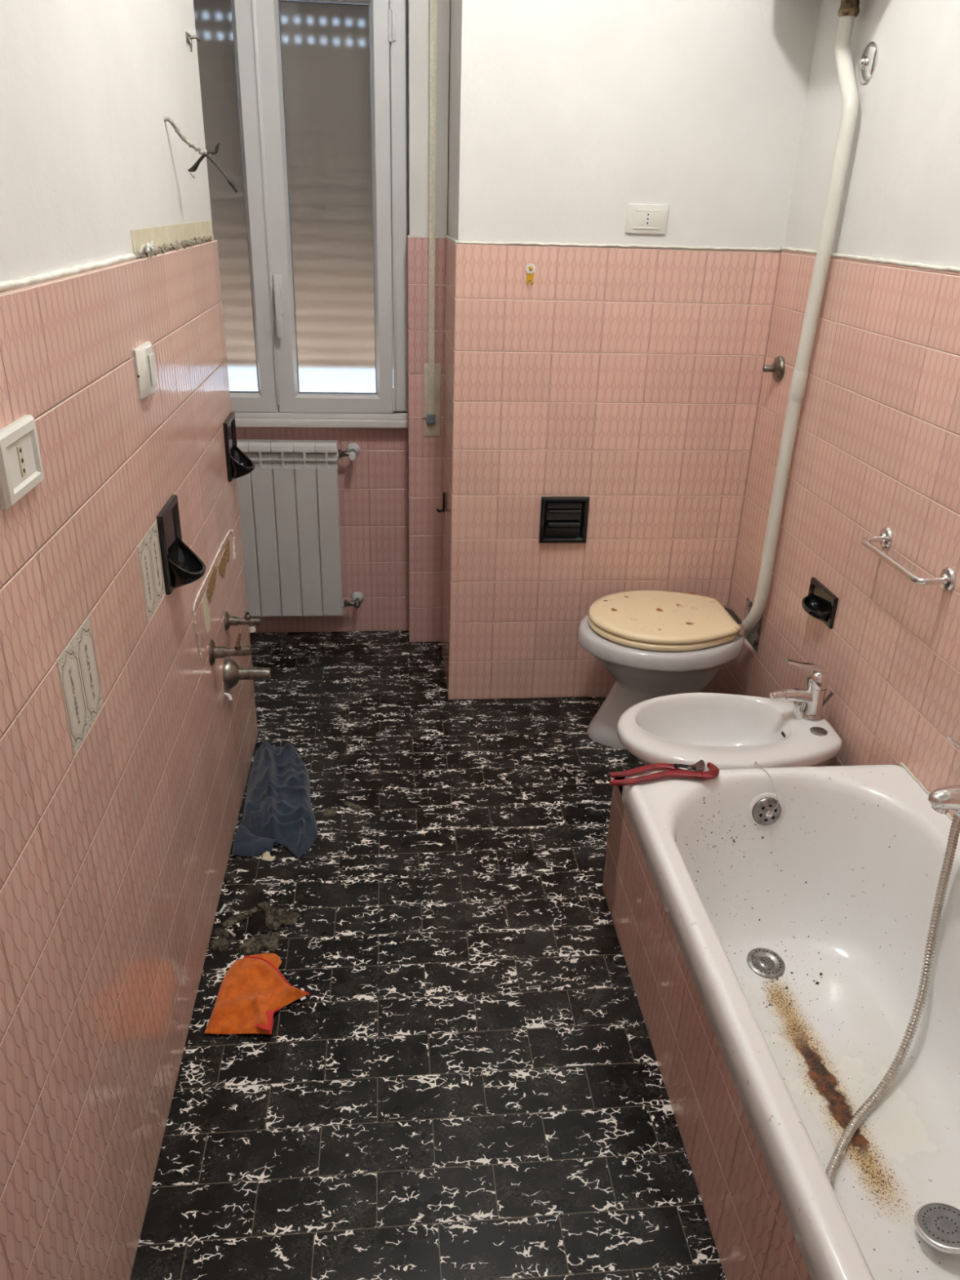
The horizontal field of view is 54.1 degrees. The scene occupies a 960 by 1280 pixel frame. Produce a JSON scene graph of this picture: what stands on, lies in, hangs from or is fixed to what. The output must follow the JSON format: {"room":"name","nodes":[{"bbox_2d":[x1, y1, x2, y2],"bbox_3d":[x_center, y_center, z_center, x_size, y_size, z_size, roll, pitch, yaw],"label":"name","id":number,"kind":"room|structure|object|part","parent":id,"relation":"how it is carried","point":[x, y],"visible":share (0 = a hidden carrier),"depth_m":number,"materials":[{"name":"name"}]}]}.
{"room":"bathroom","nodes":[
{"label":"bathroom","id":0,"kind":"room"},
{"bbox_2d":[0,0,257,1279],"bbox_3d":[-0.611,-0.346,0.967,0.150,3.000,3.312,-1,25,-5],"label":"wall","id":1,"kind":"structure","parent":0,"point":[114,853],"depth_m":1.44,"materials":[{"name":"pink tile"}]},
{"bbox_2d":[0,414,44,510],"bbox_3d":[-0.541,-0.210,1.103,0.012,0.082,0.122,-1,25,-5],"label":"socket","id":2,"kind":"object","parent":1,"relation":"attached to","point":[21,469],"visible":1,"depth_m":1.09,"materials":[{"name":"beige plastic"}]},
{"bbox_2d":[57,615,103,755],"bbox_3d":[-0.566,0.062,1.335,0.003,0.148,0.148,-1,25,-5],"label":"tile","id":3,"kind":"structure","parent":1,"relation":"attached to","point":[77,664],"depth_m":1.33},
{"bbox_2d":[132,341,157,399],"bbox_3d":[-0.599,-0.487,1.696,0.018,0.084,0.116,-1,25,-5],"label":"light switch","id":4,"kind":"object","parent":1,"relation":"attached to","point":[143,355],"visible":1,"depth_m":1.67,"materials":[{"name":"beige plastic"}]},
{"bbox_2d":[137,520,164,623],"bbox_3d":[-0.608,-0.128,1.740,0.003,0.148,0.148,-1,25,-5],"label":"tile","id":5,"kind":"structure","parent":1,"relation":"attached to","point":[148,549],"depth_m":1.74,"materials":[{"name":"white ceramic"}]},
{"bbox_2d":[130,220,213,258],"bbox_3d":[-0.653,-0.882,2.058,0.020,0.053,0.870,-1,25,-6],"label":"plaster","id":6,"kind":"object","parent":1,"relation":"attached to","point":[148,242],"visible":1,"depth_m":1.93,"materials":[{"name":"beige paint"}]},
{"bbox_2d":[156,494,205,595],"bbox_3d":[-0.588,-0.189,1.882,0.066,0.169,0.147,-1,25,-5],"label":"soap holder","id":7,"kind":"object","parent":1,"relation":"attached to","point":[181,566],"visible":1,"depth_m":1.87,"materials":[{"name":"black ceramic"}]},
{"bbox_3d":[-0.616,-0.192,1.878,0.011,0.160,0.147,-1,25,-5],"label":"plate","id":8,"kind":"part","parent":7,"relation":"part of","materials":[{"name":"black ceramic"}]},
{"bbox_3d":[-0.587,-0.151,1.900,0.062,0.086,0.123,-1,25,-5],"label":"dish","id":9,"kind":"part","parent":7,"relation":"part of","materials":[{"name":"black ceramic"}]},
{"bbox_2d":[185,31,199,52],"bbox_3d":[-0.662,-1.381,2.177,0.025,0.039,0.060,-1,25,-5],"label":"clip","id":10,"kind":"object","parent":1,"relation":"attached to","point":[188,37],"visible":1,"depth_m":2.16,"materials":[{"name":"silver metal"}]},
{"bbox_2d":[164,116,238,192],"bbox_3d":[-0.593,-1.024,1.987,0.147,0.137,0.040,-10,28,-24],"label":"cable","id":11,"kind":"object","parent":1,"relation":"attached to","point":[204,153],"visible":1,"depth_m":1.99,"materials":[{"name":"black plastic"}]},
{"bbox_2d":[193,528,235,661],"bbox_3d":[-0.670,-0.137,2.396,0.010,0.151,0.606,-1,25,-5],"label":"residue","id":12,"kind":"object","parent":1,"relation":"attached to","point":[222,566],"visible":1,"depth_m":2.32,"materials":[{"name":"white paint"}]},
{"bbox_2d":[224,692,232,702],"bbox_3d":[-0.663,0.149,2.483,0.027,0.023,0.022,21,31,36],"label":"plug","id":13,"kind":"object","parent":1,"relation":"attached to","point":[228,695],"visible":1,"depth_m":2.48,"materials":[{"name":"white plastic"}]},
{"bbox_2d":[208,632,251,666],"bbox_3d":[-0.611,0.023,2.304,0.097,0.081,0.064,-1,25,-5],"label":"angle valve","id":14,"kind":"object","parent":1,"relation":"attached to","point":[215,652],"visible":1,"depth_m":2.30,"materials":[{"name":"silver metal"}]},
{"bbox_3d":[-0.592,0.004,2.298,0.017,0.042,0.022,-1,25,-5],"label":"lever","id":15,"kind":"part","parent":14,"relation":"part of","materials":[{"name":"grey metal"}]},
{"bbox_2d":[222,412,255,481],"bbox_3d":[-0.664,-0.534,2.619,0.066,0.169,0.147,-1,25,-5],"label":"soap holder","id":16,"kind":"object","parent":1,"relation":"attached to","point":[238,464],"visible":1,"depth_m":2.60,"materials":[{"name":"black ceramic"}]},
{"bbox_3d":[-0.691,-0.538,2.614,0.011,0.160,0.147,-1,25,-5],"label":"plate","id":17,"kind":"part","parent":16,"relation":"part of","materials":[{"name":"black ceramic"}]},
{"bbox_3d":[-0.663,-0.496,2.637,0.062,0.086,0.123,-1,25,-5],"label":"dish","id":18,"kind":"part","parent":16,"relation":"part of","materials":[{"name":"black ceramic"}]},
{"bbox_2d":[224,611,262,632],"bbox_3d":[-0.634,-0.049,2.525,0.094,0.058,0.052,-1,25,-5],"label":"angle valve","id":19,"kind":"object","parent":1,"relation":"attached to","point":[229,620],"visible":1,"depth_m":2.52,"materials":[{"name":"silver metal"}]},
{"bbox_2d":[222,657,271,689],"bbox_3d":[-0.619,0.089,2.512,0.118,0.084,0.084,-1,25,-5],"label":"pipe stub","id":20,"kind":"object","parent":1,"relation":"attached to","point":[233,673],"visible":1,"depth_m":2.50,"materials":[{"name":"silver metal"}]},
{"bbox_2d":[235,0,408,632],"bbox_3d":[-0.670,-1.466,3.363,1.060,3.000,0.350,-1,25,-5],"label":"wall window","id":21,"kind":"structure","parent":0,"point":[373,486],"depth_m":3.67,"materials":[{"name":"pink tile"}]},
{"bbox_2d":[236,439,364,617],"bbox_3d":[-0.811,-0.418,3.581,0.716,0.685,0.117,-1,25,-5],"label":"radiator","id":22,"kind":"object","parent":21,"relation":"attached to","point":[268,504],"visible":0.62,"depth_m":3.54,"materials":[{"name":"white metal"}]},
{"bbox_2d":[193,0,408,428],"bbox_3d":[-0.729,-1.533,3.313,0.935,1.480,0.512,-1,25,-5],"label":"window","id":23,"kind":"structure","parent":21,"relation":"attached to","point":[297,95],"depth_m":3.15,"materials":[{"name":"white plastic"},{"name":"frosted glass"},{"name":"grey rubber"}]},
{"bbox_3d":[-0.919,-1.441,3.146,0.279,1.208,0.001,-1,25,-5],"label":"glass pane","id":24,"kind":"part","parent":23,"relation":"part of","materials":[{"name":"clear glass"}]},
{"bbox_3d":[-0.919,-1.453,3.131,0.406,1.366,0.056,-1,25,-5],"label":"sash","id":25,"kind":"part","parent":23,"relation":"part of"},
{"bbox_3d":[-0.694,-1.150,3.240,0.029,0.200,0.049,-1,25,-5],"label":"handle","id":26,"kind":"part","parent":23,"relation":"part of","materials":[{"name":"white plastic"}]},
{"bbox_3d":[-0.731,-0.811,3.445,0.935,0.051,0.065,-1,25,-5],"label":"sill","id":27,"kind":"part","parent":23,"relation":"part of","materials":[{"name":"white stone"}]},
{"bbox_3d":[-0.507,-1.459,3.171,0.414,1.366,0.056,-1,25,-5],"label":"sash","id":28,"kind":"part","parent":23,"relation":"part of","materials":[{"name":"white plastic"}]},
{"bbox_3d":[-0.503,-1.447,3.186,0.289,1.208,0.001,-1,25,-5],"label":"glass pane","id":29,"kind":"part","parent":23,"relation":"part of","materials":[{"name":"clear glass"}]},
{"bbox_3d":[-0.714,-1.482,3.164,0.933,1.445,0.066,-1,25,-5],"label":"frame","id":30,"kind":"part","parent":23,"relation":"part of","materials":[{"name":"white plastic"}]},
{"bbox_2d":[129,631,726,1279],"bbox_3d":[0.005,0.794,2.208,2.400,0.080,4.470,-1,25,-5],"label":"floor","id":31,"kind":"structure","parent":0,"point":[467,1083],"depth_m":2.00,"materials":[{"name":"black tile"}]},
{"bbox_2d":[210,937,228,951],"bbox_3d":[-0.615,0.717,2.222,0.044,0.011,0.042,-1,25,-5],"label":"crust","id":32,"kind":"object","parent":31,"relation":"on","point":[219,944],"visible":1,"depth_m":2.22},
{"bbox_2d":[214,928,229,937],"bbox_3d":[-0.621,0.702,2.257,0.026,0.008,0.039,-19,32,-37],"label":"crust","id":33,"kind":"object","parent":31,"relation":"on","point":[220,932],"visible":1,"depth_m":2.25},
{"bbox_2d":[218,904,226,914],"bbox_3d":[-0.639,0.668,2.330,0.008,0.008,0.030,6,25,9],"label":"plug","id":34,"kind":"object","parent":31,"relation":"on","point":[224,905],"visible":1,"depth_m":2.33,"materials":[{"name":"white plastic"}]},
{"bbox_2d":[226,928,235,937],"bbox_3d":[-0.598,0.703,2.257,0.026,0.008,0.008,21,31,35],"label":"plug","id":35,"kind":"object","parent":31,"relation":"on","point":[228,930],"visible":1,"depth_m":2.25,"materials":[{"name":"white plastic"}]},
{"bbox_2d":[220,906,257,927],"bbox_3d":[-0.589,0.678,2.309,0.100,0.010,0.029,-18,31,-35],"label":"crust","id":36,"kind":"object","parent":31,"relation":"on","point":[233,919],"visible":1,"depth_m":2.30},
{"bbox_2d":[204,953,309,1035],"bbox_3d":[-0.484,0.771,2.083,0.213,0.030,0.239,-1,25,-5],"label":"cloth","id":37,"kind":"object","parent":31,"relation":"on","point":[253,988],"visible":1,"depth_m":2.06,"materials":[{"name":"orange fabric"}]},
{"bbox_2d":[237,930,279,954],"bbox_3d":[-0.525,0.715,2.230,0.097,0.014,0.069,-1,25,-5],"label":"crust","id":38,"kind":"object","parent":31,"relation":"on","point":[269,941],"visible":1,"depth_m":2.22,"materials":[{"name":"grey soil"}]},
{"bbox_2d":[262,851,275,861],"bbox_3d":[-0.574,0.575,2.525,0.032,0.013,0.054,-13,29,-28],"label":"chip","id":39,"kind":"object","parent":31,"relation":"on","point":[266,855],"visible":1,"depth_m":2.52,"materials":[{"name":"beige"}]},
{"bbox_2d":[231,741,317,859],"bbox_3d":[-0.579,0.433,2.756,0.224,0.073,0.585,-1,25,-5],"label":"cloth","id":40,"kind":"object","parent":31,"relation":"on","point":[277,807],"visible":1,"depth_m":2.67,"materials":[{"name":"blue fabric"}]},
{"bbox_2d":[256,901,300,930],"bbox_3d":[-0.497,0.670,2.328,0.085,0.014,0.112,-11,28,-26],"label":"crust","id":41,"kind":"object","parent":31,"relation":"on","point":[273,919],"visible":1,"depth_m":2.31,"materials":[{"name":"grey soil"}]},
{"bbox_2d":[323,807,337,817],"bbox_3d":[-0.432,0.496,2.716,0.042,0.005,0.045,-1,25,-5],"label":"clump","id":42,"kind":"object","parent":31,"relation":"on","point":[330,811],"visible":1,"depth_m":2.71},
{"bbox_2d":[340,800,363,813],"bbox_3d":[-0.374,0.482,2.751,0.031,0.004,0.085,-21,34,-40],"label":"clump","id":43,"kind":"object","parent":31,"relation":"on","point":[356,807],"visible":1,"depth_m":2.74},
{"bbox_2d":[577,590,744,749],"bbox_3d":[0.573,0.115,3.079,0.529,0.447,0.442,-1,25,-5],"label":"toilet","id":44,"kind":"object","parent":31,"relation":"on","point":[653,643],"visible":0.91,"depth_m":2.92,"materials":[{"name":"grey ceramic"}]},
{"bbox_3d":[0.568,-0.057,3.002,0.448,0.020,0.400,-1,25,-5],"label":"seat","id":45,"kind":"part","parent":44,"relation":"part of","materials":[{"name":"beige plastic"}]},
{"bbox_3d":[0.572,-0.079,2.992,0.455,0.022,0.400,-1,25,-5],"label":"lid","id":46,"kind":"part","parent":44,"relation":"part of","materials":[{"name":"beige plastic"}]},
{"bbox_2d":[617,658,842,770],"bbox_3d":[0.641,0.324,2.487,0.578,0.570,0.382,-1,25,-5],"label":"bidet","id":47,"kind":"object","parent":31,"relation":"on","point":[724,731],"visible":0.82,"depth_m":2.46,"materials":[{"name":"white ceramic"}]},
{"bbox_2d":[769,658,834,722],"bbox_3d":[0.840,0.132,2.456,0.160,0.182,0.060,-1,25,-5],"label":"mixer tap","id":48,"kind":"object","parent":47,"relation":"on","point":[809,703],"depth_m":2.45,"materials":[{"name":"silver metal"}]},
{"bbox_2d":[407,0,449,642],"bbox_3d":[-0.182,-1.376,3.202,0.132,3.000,0.122,-1,25,-5],"label":"wall","id":49,"kind":"structure","parent":0,"point":[425,453],"depth_m":3.24,"materials":[{"name":"white paint"}]},
{"bbox_2d":[422,0,440,435],"bbox_3d":[-0.155,-1.473,3.079,0.066,1.618,0.025,-1,25,-5],"label":"strap","id":50,"kind":"object","parent":49,"relation":"attached to","point":[432,371],"visible":1,"depth_m":3.19,"materials":[{"name":"beige fabric"}]},
{"bbox_3d":[-0.172,-0.861,3.375,0.059,0.258,0.005,-1,25,-5],"label":"plate","id":51,"kind":"part","parent":50,"relation":"part of","materials":[{"name":"beige plastic"}]},
{"bbox_2d":[440,0,821,699],"bbox_3d":[0.432,-1.353,3.195,1.102,3.000,0.952,-1,25,-5],"label":"wall","id":52,"kind":"structure","parent":0,"point":[627,377],"depth_m":2.83,"materials":[{"name":"white paint"}]},
{"bbox_2d":[435,492,444,512],"bbox_3d":[-0.142,-0.496,3.390,0.031,0.074,0.018,-1,25,-5],"label":"wall hook","id":53,"kind":"object","parent":52,"relation":"attached to","point":[443,493],"visible":1,"depth_m":3.39,"materials":[{"name":"black metal"}]},
{"bbox_2d":[525,262,535,284],"bbox_3d":[0.148,-1.075,2.761,0.029,0.059,0.018,-1,25,-5],"label":"hook","id":54,"kind":"object","parent":52,"relation":"attached to","point":[530,268],"visible":1,"depth_m":2.76,"materials":[{"name":"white plastic"}]},
{"bbox_3d":[0.148,-1.065,2.765,0.020,0.036,0.018,-1,25,-5],"label":"hook plate","id":55,"kind":"part","parent":54,"relation":"part of","materials":[{"name":"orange plastic"}]},
{"bbox_2d":[538,496,589,542],"bbox_3d":[0.277,-0.393,3.091,0.158,0.156,0.024,-1,25,-5],"label":"paper holder","id":56,"kind":"object","parent":52,"relation":"attached to","point":[562,519],"visible":1,"depth_m":3.09,"materials":[{"name":"black ceramic"}]},
{"bbox_2d":[625,203,668,234],"bbox_3d":[0.487,-1.226,2.737,0.121,0.079,0.011,-1,25,-5],"label":"wall socket","id":57,"kind":"object","parent":52,"relation":"attached to","point":[650,219],"visible":1,"depth_m":2.73,"materials":[{"name":"beige plastic"}]},
{"bbox_2d":[602,776,811,1279],"bbox_3d":[0.728,0.862,1.557,0.638,0.386,1.866,-1,25,-5],"label":"wall","id":58,"kind":"structure","parent":0,"point":[753,1237],"depth_m":1.70,"materials":[{"name":"pink tile"}]},
{"bbox_2d":[621,761,959,1279],"bbox_3d":[0.724,0.803,1.480,0.663,0.367,1.698,-1,25,-5],"label":"bathtub","id":59,"kind":"object","parent":58,"relation":"in","point":[917,1126],"visible":0.98,"depth_m":1.93,"materials":[{"name":"white enamel with rust stains"},{"name":"chrome metal"}]},
{"bbox_2d":[609,760,719,786],"bbox_3d":[0.409,0.294,2.106,0.260,0.016,0.070,-2,25,-9],"label":"pliers","id":60,"kind":"object","parent":59,"relation":"on","point":[695,771],"visible":1,"depth_m":2.10,"materials":[{"name":"metal"}]},
{"bbox_3d":[0.398,0.294,2.115,0.218,0.009,0.053,1,25,-2],"label":"handle","id":61,"kind":"part","parent":60,"relation":"part of","materials":[{"name":"red plastic"}]},
{"bbox_3d":[0.393,0.305,2.091,0.223,0.010,0.037,-3,25,-10],"label":"handle","id":62,"kind":"part","parent":60,"relation":"part of","materials":[{"name":"red plastic"}]},
{"bbox_3d":[0.652,0.338,2.146,0.015,0.092,0.095,-7,26,-18],"label":"plug chain","id":63,"kind":"part","parent":59,"relation":"part of","materials":[{"name":"silver metal"}]},
{"bbox_3d":[0.655,0.393,2.148,0.068,0.068,0.025,-1,25,-5],"label":"overflow plate","id":64,"kind":"part","parent":59,"relation":"part of","materials":[{"name":"metal"}]},
{"bbox_2d":[675,782,944,1279],"bbox_3d":[0.673,0.663,1.806,0.504,0.342,0.883,-1,25,-5],"label":"flakes","id":65,"kind":"object","parent":59,"relation":"on","point":[820,973],"visible":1,"depth_m":2.02,"materials":[{"name":"brown"}]},
{"bbox_2d":[914,1202,959,1254],"bbox_3d":[0.813,0.979,1.486,0.240,0.042,0.095,20,30,34],"label":"shower","id":66,"kind":"object","parent":59,"relation":"on","point":[938,1224],"visible":1,"depth_m":1.52,"materials":[{"name":"silver metal"}]},
{"bbox_2d":[714,0,959,817],"bbox_3d":[1.161,-0.417,1.235,0.204,3.000,3.528,-1,25,-5],"label":"wall","id":67,"kind":"structure","parent":0,"point":[877,446],"depth_m":2.29,"materials":[{"name":"pink tile"}]},
{"bbox_2d":[762,355,785,382],"bbox_3d":[0.877,-0.816,2.827,0.052,0.076,0.076,-1,25,-5],"label":"valve","id":68,"kind":"object","parent":67,"relation":"attached to","point":[777,369],"visible":1,"depth_m":2.81,"materials":[{"name":"silver metal"}]},
{"bbox_2d":[742,0,860,633],"bbox_3d":[0.876,-0.787,2.627,0.082,1.763,0.153,-1,25,-5],"label":"pipe","id":69,"kind":"object","parent":67,"relation":"attached to","point":[849,10],"visible":0.88,"depth_m":2.50,"materials":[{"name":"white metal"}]},
{"bbox_2d":[801,577,839,628],"bbox_3d":[0.912,-0.101,2.566,0.052,0.090,0.155,-1,25,-5],"label":"soap dish","id":70,"kind":"object","parent":67,"relation":"attached to","point":[820,603],"visible":1,"depth_m":2.55,"materials":[{"name":"black ceramic"}]},
{"bbox_2d":[801,593,830,621],"bbox_3d":[0.909,-0.082,2.575,0.048,0.048,0.131,-1,25,-5],"label":"tray","id":71,"kind":"object","parent":70,"relation":"on","point":[815,605],"depth_m":2.57,"materials":[{"name":"black ceramic"}]},
{"bbox_2d":[857,41,878,83],"bbox_3d":[0.942,-1.415,2.302,0.024,0.088,0.088,-1,25,-5],"label":"rosette","id":72,"kind":"object","parent":67,"relation":"attached to","point":[868,62],"visible":1,"depth_m":2.29,"materials":[{"name":"silver"}]},
{"bbox_2d":[861,526,955,591],"bbox_3d":[0.947,-0.186,2.108,0.069,0.051,0.321,-1,25,-5],"label":"towel bar","id":73,"kind":"object","parent":67,"relation":"attached to","point":[947,579],"visible":1,"depth_m":2.06,"materials":[{"name":"silver metal"}]},
{"bbox_3d":[0.944,-0.181,2.111,0.064,0.021,0.286,-1,25,-5],"label":"rail","id":74,"kind":"part","parent":73,"relation":"part of","materials":[{"name":"silver metal"}]},
{"bbox_2d":[927,736,959,816],"bbox_3d":[0.938,0.260,1.781,0.161,0.169,0.080,-1,25,-5],"label":"mixer","id":75,"kind":"object","parent":67,"relation":"attached to","point":[943,799],"visible":1,"depth_m":1.78,"materials":[{"name":"silver metal"}]},
{"bbox_2d":[825,813,959,1191],"bbox_3d":[0.751,0.715,1.540,0.365,0.476,0.835,1,25,-1],"label":"shower hose","id":76,"kind":"object","parent":75,"relation":"hanging from","point":[868,1106],"visible":0.83,"depth_m":1.83,"materials":[{"name":"silver metal"}]},
{"bbox_3d":[0.916,0.207,1.756,0.088,0.052,0.026,0,25,-4],"label":"lever","id":77,"kind":"part","parent":75,"relation":"part of","materials":[{"name":"silver metal"}]},
{"bbox_2d":[953,809,959,816],"bbox_3d":[0.927,0.329,1.812,0.021,0.018,0.024,-1,25,-5],"label":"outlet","id":78,"kind":"object","parent":75,"relation":"attached to","point":[957,812],"depth_m":1.81,"materials":[{"name":"silver metal"}]}
]}

